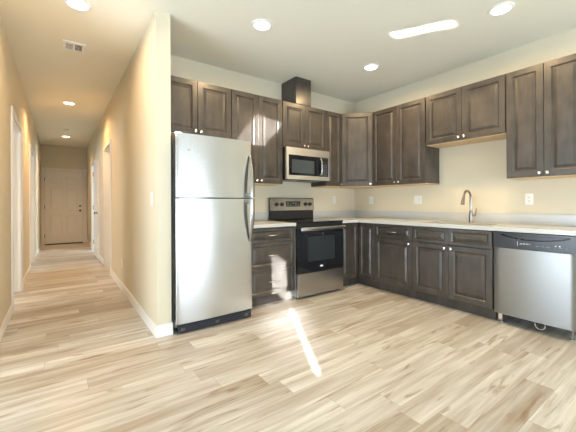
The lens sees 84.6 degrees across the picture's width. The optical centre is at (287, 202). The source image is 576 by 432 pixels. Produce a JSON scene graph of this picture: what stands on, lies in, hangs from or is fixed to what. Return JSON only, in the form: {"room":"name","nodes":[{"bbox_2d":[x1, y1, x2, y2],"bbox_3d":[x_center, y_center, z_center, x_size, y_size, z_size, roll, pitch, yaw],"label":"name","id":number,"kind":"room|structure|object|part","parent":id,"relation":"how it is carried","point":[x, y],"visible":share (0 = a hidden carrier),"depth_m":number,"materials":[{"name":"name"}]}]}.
{"room":"kitchen","nodes":[
{"label":"kitchen","id":0,"kind":"room"},
{"bbox_2d":[0,14,40,326],"bbox_3d":[-4.454,-0.227,5.365,0.120,2.775,8.113,0,0,-36],"label":"wall","id":1,"kind":"structure","parent":0,"point":[12,93],"depth_m":3.23,"materials":[{"name":"beige paint"}]},
{"bbox_2d":[0,304,12,341],"bbox_3d":[-2.435,1.097,2.693,0.012,0.105,1.425,0,0,-36],"label":"baseboard","id":2,"kind":"structure","parent":1,"relation":"attached to","point":[7,318],"depth_m":2.89,"materials":[{"name":"white paint"}]},
{"bbox_2d":[10,106,22,312],"bbox_3d":[-3.233,0.076,3.694,0.138,2.155,1.125,0,0,-36],"label":"trim","id":3,"kind":"structure","parent":1,"relation":"attached to","point":[16,133],"depth_m":4.09,"materials":[{"name":"white paint"}]},
{"bbox_2d":[23,266,29,287],"bbox_3d":[-3.907,1.105,4.729,0.012,0.105,1.350,0,0,-36],"label":"baseboard","id":4,"kind":"structure","parent":1,"relation":"attached to","point":[28,270],"depth_m":4.67,"materials":[{"name":"white paint"}]},
{"bbox_2d":[29,143,35,271],"bbox_3d":[-4.752,0.084,5.794,0.138,2.155,1.360,0,0,-36],"label":"trim","id":5,"kind":"structure","parent":1,"relation":"attached to","point":[32,231],"depth_m":6.29,"materials":[{"name":"white paint"}]},
{"bbox_2d":[36,242,41,256],"bbox_3d":[-5.936,1.116,7.534,0.012,0.105,2.853,0,0,-36],"label":"baseboard","id":6,"kind":"structure","parent":1,"relation":"attached to","point":[39,247],"depth_m":7.40,"materials":[{"name":"white paint"}]},
{"bbox_2d":[41,144,86,204],"bbox_3d":[-6.369,-0.216,9.060,6.300,2.775,0.120,0,0,-36],"label":"wall","id":7,"kind":"structure","parent":0,"point":[52,156],"depth_m":8.97,"materials":[{"name":"beige paint"}]},
{"bbox_2d":[44,171,82,243],"bbox_3d":[-6.329,0.134,8.950,0.887,2.015,0.100,0,0,-36],"label":"door","id":8,"kind":"structure","parent":7,"relation":"in","point":[63,206],"depth_m":8.96,"materials":[{"name":"white paint"}]},
{"bbox_2d":[41,167,86,244],"bbox_3d":[-6.342,0.101,8.991,1.060,2.140,0.022,0,0,-36],"label":"trim","id":9,"kind":"structure","parent":7,"relation":"attached to","point":[43,169],"depth_m":9.04,"materials":[{"name":"white paint"}]},
{"bbox_2d":[45,242,82,244],"bbox_3d":[-6.335,1.157,8.974,0.875,0.028,0.050,0,0,-36],"label":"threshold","id":10,"kind":"structure","parent":7,"relation":"attached to","point":[71,242],"depth_m":8.94,"materials":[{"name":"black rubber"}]},
{"bbox_2d":[87,10,170,337],"bbox_3d":[-3.466,-0.231,6.025,0.132,2.775,8.201,0,0,-36],"label":"wall","id":11,"kind":"structure","parent":0,"point":[136,120],"depth_m":3.11,"materials":[{"name":"beige paint"}]},
{"bbox_2d":[91,159,94,248],"bbox_3d":[-4.588,0.085,7.572,0.138,2.155,0.970,0,0,-36],"label":"trim","id":12,"kind":"structure","parent":11,"relation":"attached to","point":[92,194],"depth_m":7.88,"materials":[{"name":"white paint"}]},
{"bbox_2d":[93,158,99,258],"bbox_3d":[-4.119,0.120,6.747,0.095,2.040,0.922,0,0,-36],"label":"door","id":13,"kind":"structure","parent":11,"relation":"in","point":[96,207],"depth_m":6.58,"materials":[{"name":"white paint"}]},
{"bbox_2d":[103,139,111,275],"bbox_3d":[-3.012,0.077,5.393,0.138,2.155,0.950,0,0,-36],"label":"trim","id":14,"kind":"structure","parent":11,"relation":"attached to","point":[107,211],"depth_m":5.70,"materials":[{"name":"white paint"}]},
{"bbox_2d":[150,192,152,205],"bbox_3d":[-1.211,-0.033,2.806,0.009,0.116,0.072,0,0,-36],"label":"wall switch","id":15,"kind":"object","parent":11,"relation":"attached to","point":[151,193],"visible":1,"depth_m":2.79,"materials":[{"name":"white plastic"}]},
{"bbox_2d":[157,322,172,337],"bbox_3d":[-1.052,1.091,2.713,0.132,0.105,0.012,0,0,-36],"label":"baseboard","id":16,"kind":"structure","parent":11,"relation":"attached to","point":[166,329],"depth_m":2.71,"materials":[{"name":"white paint"}]},
{"bbox_2d":[170,55,354,220],"bbox_3d":[-0.214,-0.246,4.335,3.158,2.775,0.120,0,0,-36],"label":"wall","id":17,"kind":"structure","parent":0,"point":[180,67],"depth_m":4.25,"materials":[{"name":"beige paint"}]},
{"bbox_2d":[171,75,230,138],"bbox_3d":[-1.034,-0.991,3.446,0.767,0.576,0.359,0,0,-36],"label":"upper cabinet","id":18,"kind":"object","parent":17,"relation":"attached to","point":[198,108],"visible":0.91,"depth_m":3.34,"materials":[{"name":"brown wood"}]},
{"bbox_3d":[-1.108,-0.994,3.222,0.381,0.562,0.020,0,0,-36],"label":"door","id":19,"kind":"part","parent":18,"relation":"part of","materials":[{"name":"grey wood"}]},
{"bbox_3d":[-0.798,-0.995,3.446,0.381,0.562,0.020,0,0,-36],"label":"door","id":20,"kind":"part","parent":18,"relation":"part of","materials":[{"name":"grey wood"}]},
{"bbox_2d":[231,89,282,185],"bbox_3d":[-0.436,-0.752,3.878,0.698,1.058,0.359,0,0,-36],"label":"upper cabinet","id":21,"kind":"object","parent":17,"relation":"attached to","point":[256,119],"visible":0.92,"depth_m":3.78,"materials":[{"name":"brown wood"}]},
{"bbox_3d":[-0.497,-0.755,3.663,0.346,1.044,0.020,0,0,-36],"label":"door","id":22,"kind":"part","parent":21,"relation":"part of","materials":[{"name":"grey wood"}]},
{"bbox_3d":[-0.214,-0.756,3.868,0.346,1.044,0.020,0,0,-36],"label":"door","id":23,"kind":"part","parent":21,"relation":"part of","materials":[{"name":"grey wood"}]},
{"bbox_2d":[254,212,267,220],"bbox_3d":[-0.543,0.183,4.007,0.665,0.108,0.019,0,0,-36],"label":"backsplash","id":24,"kind":"structure","parent":17,"relation":"attached to","point":[262,216],"depth_m":4.14,"materials":[{"name":"white laminate"}]},
{"bbox_2d":[282,101,325,150],"bbox_3d":[0.144,-0.992,4.298,0.729,0.582,0.359,0,0,-36],"label":"upper cabinet","id":25,"kind":"object","parent":17,"relation":"attached to","point":[303,126],"visible":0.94,"depth_m":4.16,"materials":[{"name":"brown wood"}]},
{"bbox_3d":[0.077,-0.995,4.080,0.362,0.568,0.020,0,0,-36],"label":"door","id":26,"kind":"part","parent":25,"relation":"part of","materials":[{"name":"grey wood"}]},
{"bbox_2d":[282,76,310,106],"bbox_3d":[0.110,-1.459,4.295,0.255,0.350,0.327,0,0,-36],"label":"duct cover","id":27,"kind":"object","parent":25,"relation":"on","point":[297,90],"visible":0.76,"depth_m":4.17,"materials":[{"name":"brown wood"}]},
{"bbox_2d":[282,146,328,182],"bbox_3d":[0.171,-0.492,4.263,0.722,0.412,0.444,0,0,-36],"label":"microwave","id":28,"kind":"object","parent":25,"relation":"attached to","point":[299,164],"visible":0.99,"depth_m":4.09,"materials":[{"name":"silver metal"}]},
{"bbox_3d":[0.219,-0.475,4.102,0.540,0.255,0.028,0,0,-36],"label":"door","id":29,"kind":"part","parent":28,"relation":"part of","materials":[{"name":"black glass"}]},
{"bbox_3d":[0.443,-0.476,4.218,0.022,0.236,0.053,0,0,-36],"label":"handle","id":30,"kind":"part","parent":28,"relation":"part of","materials":[{"name":"silver metal"}]},
{"bbox_3d":[0.373,-0.996,4.293,0.362,0.568,0.020,0,0,-36],"label":"door","id":31,"kind":"part","parent":25,"relation":"part of","materials":[{"name":"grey wood"}]},
{"bbox_2d":[311,111,341,187],"bbox_3d":[0.564,-0.756,4.601,0.298,1.058,0.359,0,0,-36],"label":"upper cabinet","id":32,"kind":"object","parent":17,"relation":"attached to","point":[333,120],"visible":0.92,"depth_m":4.49,"materials":[{"name":"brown wood"}]},
{"bbox_3d":[0.645,-0.759,4.489,0.295,1.044,0.020,0,0,-36],"label":"door","id":33,"kind":"part","parent":32,"relation":"part of","materials":[{"name":"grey wood"}]},
{"bbox_2d":[332,196,335,203],"bbox_3d":[0.720,-0.040,4.929,0.072,0.116,0.009,0,0,-36],"label":"wall outlet","id":34,"kind":"object","parent":17,"relation":"attached to","point":[333,197],"visible":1,"depth_m":4.92,"materials":[{"name":"white plastic"}]},
{"bbox_2d":[331,112,377,188],"bbox_3d":[1.027,-0.757,4.762,0.639,1.056,0.643,0,0,-36],"label":"upper cabinet","id":35,"kind":"object","parent":17,"relation":"attached to","point":[356,128],"visible":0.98,"depth_m":4.53,"materials":[{"name":"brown wood"}]},
{"bbox_3d":[0.987,-0.761,4.538,0.423,1.044,0.019,0,0,8],"label":"door","id":36,"kind":"part","parent":35,"relation":"part of","materials":[{"name":"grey wood"}]},
{"bbox_2d":[0,243,575,431],"bbox_3d":[-1.698,1.177,3.334,7.150,0.060,15.000,0,0,-36],"label":"floor","id":37,"kind":"structure","parent":0,"point":[76,355],"depth_m":2.19,"materials":[{"name":"brown wood"}]},
{"bbox_2d":[171,131,254,333],"bbox_3d":[-0.849,0.262,3.199,0.750,1.762,0.819,0,0,-36],"label":"refrigerator","id":38,"kind":"object","parent":37,"relation":"on","point":[213,184],"visible":0.97,"depth_m":2.89,"materials":[{"name":"grey metal"}]},
{"bbox_3d":[-0.670,0.507,2.952,0.750,1.086,0.068,0,0,-36],"label":"door","id":39,"kind":"part","parent":38,"relation":"part of","materials":[{"name":"silver metal"}]},
{"bbox_3d":[-0.673,-0.327,2.953,0.750,0.558,0.068,0,0,-36],"label":"freezer door","id":40,"kind":"part","parent":38,"relation":"part of","materials":[{"name":"silver metal"}]},
{"bbox_3d":[-0.360,0.177,3.099,0.046,0.419,0.084,0,0,-36],"label":"handle","id":41,"kind":"part","parent":38,"relation":"part of","materials":[{"name":"silver metal"}]},
{"bbox_3d":[-0.362,-0.258,3.100,0.046,0.411,0.084,0,0,-36],"label":"handle","id":42,"kind":"part","parent":38,"relation":"part of","materials":[{"name":"silver metal"}]},
{"bbox_2d":[252,226,293,306],"bbox_3d":[-0.345,0.708,3.757,0.640,0.867,0.636,0,0,-36],"label":"base cabinet","id":43,"kind":"object","parent":37,"relation":"on","point":[272,247],"visible":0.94,"depth_m":3.54,"materials":[{"name":"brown wood"}]},
{"bbox_3d":[-0.173,0.874,3.546,0.601,0.297,0.020,0,0,-36],"label":"drawer","id":44,"kind":"part","parent":43,"relation":"part of","materials":[{"name":"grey wood"}]},
{"bbox_3d":[-0.174,0.583,3.546,0.601,0.275,0.020,0,0,-36],"label":"drawer","id":45,"kind":"part","parent":43,"relation":"part of","materials":[{"name":"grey wood"}]},
{"bbox_3d":[-0.175,0.362,3.546,0.601,0.158,0.020,0,0,-36],"label":"drawer","id":46,"kind":"part","parent":43,"relation":"part of","materials":[{"name":"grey wood"}]},
{"bbox_2d":[254,212,295,227],"bbox_3d":[-0.360,0.201,3.754,0.665,0.145,0.643,0,0,-36],"label":"countertop","id":47,"kind":"structure","parent":43,"relation":"on","point":[260,220],"depth_m":3.75,"materials":[{"name":"white stone"}]},
{"bbox_2d":[269,198,344,298],"bbox_3d":[0.252,0.537,4.126,0.752,1.205,0.664,0,0,-36],"label":"range","id":48,"kind":"object","parent":37,"relation":"on","point":[318,243],"visible":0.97,"depth_m":3.93,"materials":[{"name":"grey metal"}]},
{"bbox_3d":[0.070,0.024,4.375,0.744,0.163,0.020,0,0,-36],"label":"control panel","id":49,"kind":"part","parent":48,"relation":"part of","materials":[{"name":"silver metal"}]},
{"bbox_2d":[269,218,342,223],"bbox_3d":[0.235,0.238,4.148,0.752,0.016,0.610,0,0,-36],"label":"cooktop","id":50,"kind":"object","parent":48,"relation":"in","point":[294,220],"depth_m":4.08,"materials":[{"name":"black glass"}]},
{"bbox_3d":[0.404,0.567,3.917,0.746,0.533,0.044,0,0,-36],"label":"oven door","id":51,"kind":"part","parent":48,"relation":"part of","materials":[{"name":"black glass"}]},
{"bbox_3d":[0.399,0.272,3.922,0.746,0.053,0.032,0,0,-36],"label":"rail","id":52,"kind":"part","parent":48,"relation":"part of","materials":[{"name":"black plastic"}]},
{"bbox_3d":[0.405,0.974,3.917,0.746,0.270,0.044,0,0,-36],"label":"storage drawer","id":53,"kind":"part","parent":48,"relation":"part of","materials":[{"name":"silver metal"}]},
{"bbox_3d":[0.431,0.311,3.878,0.712,0.044,0.052,0,0,-36],"label":"handle","id":54,"kind":"part","parent":48,"relation":"part of","materials":[{"name":"silver metal"}]},
{"bbox_2d":[342,222,377,287],"bbox_3d":[0.981,0.704,4.568,0.933,0.867,0.877,0,0,-36],"label":"base cabinet","id":55,"kind":"object","parent":37,"relation":"on","point":[358,238],"visible":0.48,"depth_m":4.27,"materials":[{"name":"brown wood"}]},
{"bbox_3d":[0.826,0.649,4.269,0.326,0.740,0.020,0,0,-36],"label":"door","id":56,"kind":"part","parent":55,"relation":"part of","materials":[{"name":"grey wood"}]},
{"bbox_3d":[1.057,0.648,4.252,0.020,0.740,0.270,0,0,-36],"label":"door","id":57,"kind":"part","parent":55,"relation":"part of","materials":[{"name":"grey wood"}]},
{"bbox_2d":[313,210,575,235],"bbox_3d":[1.574,0.193,3.751,0.942,0.145,2.915,0,0,-36],"label":"countertop","id":58,"kind":"structure","parent":55,"relation":"on","point":[555,224],"depth_m":3.56,"materials":[{"name":"white stone"}]},
{"bbox_2d":[461,190,476,222],"bbox_3d":[2.021,0.041,3.543,0.242,0.372,0.089,0,0,-36],"label":"kitchen faucet","id":59,"kind":"object","parent":58,"relation":"on","point":[471,214],"visible":1,"depth_m":3.59,"materials":[{"name":"silver metal"}]},
{"bbox_3d":[2.019,-0.024,3.563,0.192,0.242,0.025,0,0,-36],"label":"spout","id":60,"kind":"part","parent":59,"relation":"part of","materials":[{"name":"silver metal"}]},
{"bbox_2d":[375,224,415,298],"bbox_3d":[1.517,0.701,4.080,0.636,0.867,0.540,0,0,-36],"label":"base cabinet","id":61,"kind":"object","parent":37,"relation":"on","point":[393,243],"visible":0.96,"depth_m":3.90,"materials":[{"name":"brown wood"}]},
{"bbox_3d":[1.295,0.362,3.921,0.020,0.170,0.534,0,0,-36],"label":"drawer","id":62,"kind":"part","parent":61,"relation":"part of","materials":[{"name":"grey wood"}]},
{"bbox_3d":[1.297,0.735,3.920,0.020,0.564,0.534,0,0,-36],"label":"door","id":63,"kind":"part","parent":61,"relation":"part of","materials":[{"name":"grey wood"}]},
{"bbox_2d":[412,226,504,319],"bbox_3d":[1.926,0.699,3.519,0.631,0.867,0.846,0,0,-36],"label":"base cabinet","id":64,"kind":"object","parent":37,"relation":"on","point":[453,268],"visible":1,"depth_m":3.31,"materials":[{"name":"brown wood"}]},
{"bbox_3d":[1.578,0.361,3.529,0.020,0.170,0.418,0,0,-36],"label":"false drawer","id":65,"kind":"part","parent":64,"relation":"part of","materials":[{"name":"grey wood"}]},
{"bbox_3d":[1.580,0.734,3.529,0.020,0.564,0.418,0,0,-36],"label":"door","id":66,"kind":"part","parent":64,"relation":"part of","materials":[{"name":"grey wood"}]},
{"bbox_3d":[1.825,0.359,3.188,0.020,0.170,0.418,0,0,-36],"label":"false drawer","id":67,"kind":"part","parent":64,"relation":"part of","materials":[{"name":"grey wood"}]},
{"bbox_3d":[1.827,0.732,3.187,0.020,0.564,0.418,0,0,-36],"label":"door","id":68,"kind":"part","parent":64,"relation":"part of","materials":[{"name":"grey wood"}]},
{"bbox_2d":[493,231,575,341],"bbox_3d":[2.348,0.701,2.921,0.567,0.858,0.592,0,0,-36],"label":"dishwasher","id":69,"kind":"object","parent":37,"relation":"on","point":[535,273],"visible":1,"depth_m":2.72,"materials":[{"name":"silver metal"}]},
{"bbox_2d":[0,0,575,147],"bbox_3d":[-1.709,-1.668,3.337,7.150,0.080,15.000,0,0,-36],"label":"ceiling","id":70,"kind":"structure","parent":0,"point":[327,43],"depth_m":3.19,"materials":[{"name":"white paint"}]},
{"bbox_2d":[62,101,75,104],"bbox_3d":[-3.557,-1.614,5.142,0.196,0.010,0.196,0,0,-36],"label":"recessed light","id":71,"kind":"object","parent":70,"relation":"in","point":[63,102],"visible":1,"depth_m":5.14,"materials":[{"name":"white paint"}]},
{"bbox_2d":[63,39,84,53],"bbox_3d":[-2.227,-1.620,3.293,0.190,0.012,0.220,0,0,-36],"label":"ceiling vent","id":72,"kind":"object","parent":70,"relation":"in","point":[67,45],"visible":1,"depth_m":3.29,"materials":[{"name":"white metal"}]},
{"bbox_2d":[63,0,91,11],"bbox_3d":[-1.722,-1.624,2.594,0.196,0.010,0.196,0,0,-36],"label":"recessed light","id":73,"kind":"object","parent":70,"relation":"in","point":[79,5],"visible":1,"depth_m":2.60,"materials":[{"name":"white paint"}]},
{"bbox_2d":[251,19,272,30],"bbox_3d":[-0.240,-1.629,2.912,0.196,0.010,0.196,0,0,-36],"label":"recessed light","id":74,"kind":"object","parent":70,"relation":"in","point":[258,24],"visible":1,"depth_m":2.90,"materials":[{"name":"white paint"}]},
{"bbox_2d":[363,63,378,70],"bbox_3d":[1.002,-1.634,3.824,0.196,0.010,0.196,0,0,-36],"label":"recessed light","id":75,"kind":"object","parent":70,"relation":"in","point":[369,67],"visible":1,"depth_m":3.82,"materials":[{"name":"white paint"}]},
{"bbox_2d":[487,2,514,15],"bbox_3d":[1.807,-1.638,2.686,0.196,0.010,0.196,0,0,-36],"label":"recessed light","id":76,"kind":"object","parent":70,"relation":"in","point":[503,8],"visible":1,"depth_m":2.68,"materials":[{"name":"white paint"}]},
{"bbox_2d":[354,28,575,214],"bbox_3d":[3.216,-0.262,2.387,0.120,2.775,7.297,0,0,-36],"label":"wall","id":77,"kind":"structure","parent":0,"point":[480,169],"depth_m":3.67,"materials":[{"name":"beige paint"}]},
{"bbox_2d":[372,97,438,186],"bbox_3d":[1.556,-0.760,4.269,0.359,1.058,0.798,0,0,-36],"label":"upper cabinet","id":78,"kind":"object","parent":77,"relation":"attached to","point":[402,156],"visible":0.98,"depth_m":4.11,"materials":[{"name":"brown wood"}]},
{"bbox_3d":[1.327,-0.762,4.349,0.020,1.044,0.396,0,0,-36],"label":"door","id":79,"kind":"part","parent":78,"relation":"part of","materials":[{"name":"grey wood"}]},
{"bbox_3d":[1.560,-0.764,4.026,0.020,1.044,0.396,0,0,-36],"label":"door","id":80,"kind":"part","parent":78,"relation":"part of","materials":[{"name":"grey wood"}]},
{"bbox_2d":[414,196,421,203],"bbox_3d":[1.760,-0.036,4.292,0.009,0.116,0.117,0,0,-36],"label":"wall switch","id":81,"kind":"object","parent":77,"relation":"attached to","point":[417,199],"visible":1,"depth_m":4.29,"materials":[{"name":"white plastic"}]},
{"bbox_2d":[313,210,575,225],"bbox_3d":[1.574,0.175,3.751,0.942,0.108,2.915,0,0,-36],"label":"backsplash","id":82,"kind":"structure","parent":77,"relation":"attached to","point":[534,219],"depth_m":3.81,"materials":[{"name":"white stone"}]},
{"bbox_2d":[426,74,505,147],"bbox_3d":[2.042,-0.992,3.595,0.359,0.600,0.848,0,0,-36],"label":"upper cabinet","id":83,"kind":"object","parent":77,"relation":"attached to","point":[475,112],"visible":0.98,"depth_m":3.46,"materials":[{"name":"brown wood"}]},
{"bbox_3d":[1.806,-0.994,3.686,0.020,0.586,0.421,0,0,-36],"label":"door","id":84,"kind":"part","parent":83,"relation":"part of","materials":[{"name":"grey wood"}]},
{"bbox_3d":[2.054,-0.995,3.342,0.020,0.586,0.421,0,0,-36],"label":"door","id":85,"kind":"part","parent":83,"relation":"part of","materials":[{"name":"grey wood"}]},
{"bbox_2d":[525,194,532,204],"bbox_3d":[2.495,-0.035,3.276,0.009,0.116,0.072,0,0,-36],"label":"wall outlet","id":86,"kind":"object","parent":77,"relation":"attached to","point":[528,197],"visible":1,"depth_m":3.27,"materials":[{"name":"white plastic"}]},
{"bbox_2d":[506,53,575,179],"bbox_3d":[2.473,-0.765,3.001,0.359,1.058,0.604,0,0,-36],"label":"upper cabinet","id":87,"kind":"object","parent":77,"relation":"attached to","point":[540,98],"visible":1,"depth_m":2.92,"materials":[{"name":"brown wood"}]},
{"bbox_3d":[2.272,-0.767,3.042,0.020,1.044,0.299,0,0,-36],"label":"door","id":88,"kind":"part","parent":87,"relation":"part of","materials":[{"name":"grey wood"}]},
{"bbox_3d":[2.449,-0.768,2.797,0.020,1.044,0.299,0,0,-36],"label":"door","id":89,"kind":"part","parent":87,"relation":"part of","materials":[{"name":"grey wood"}]}
]}

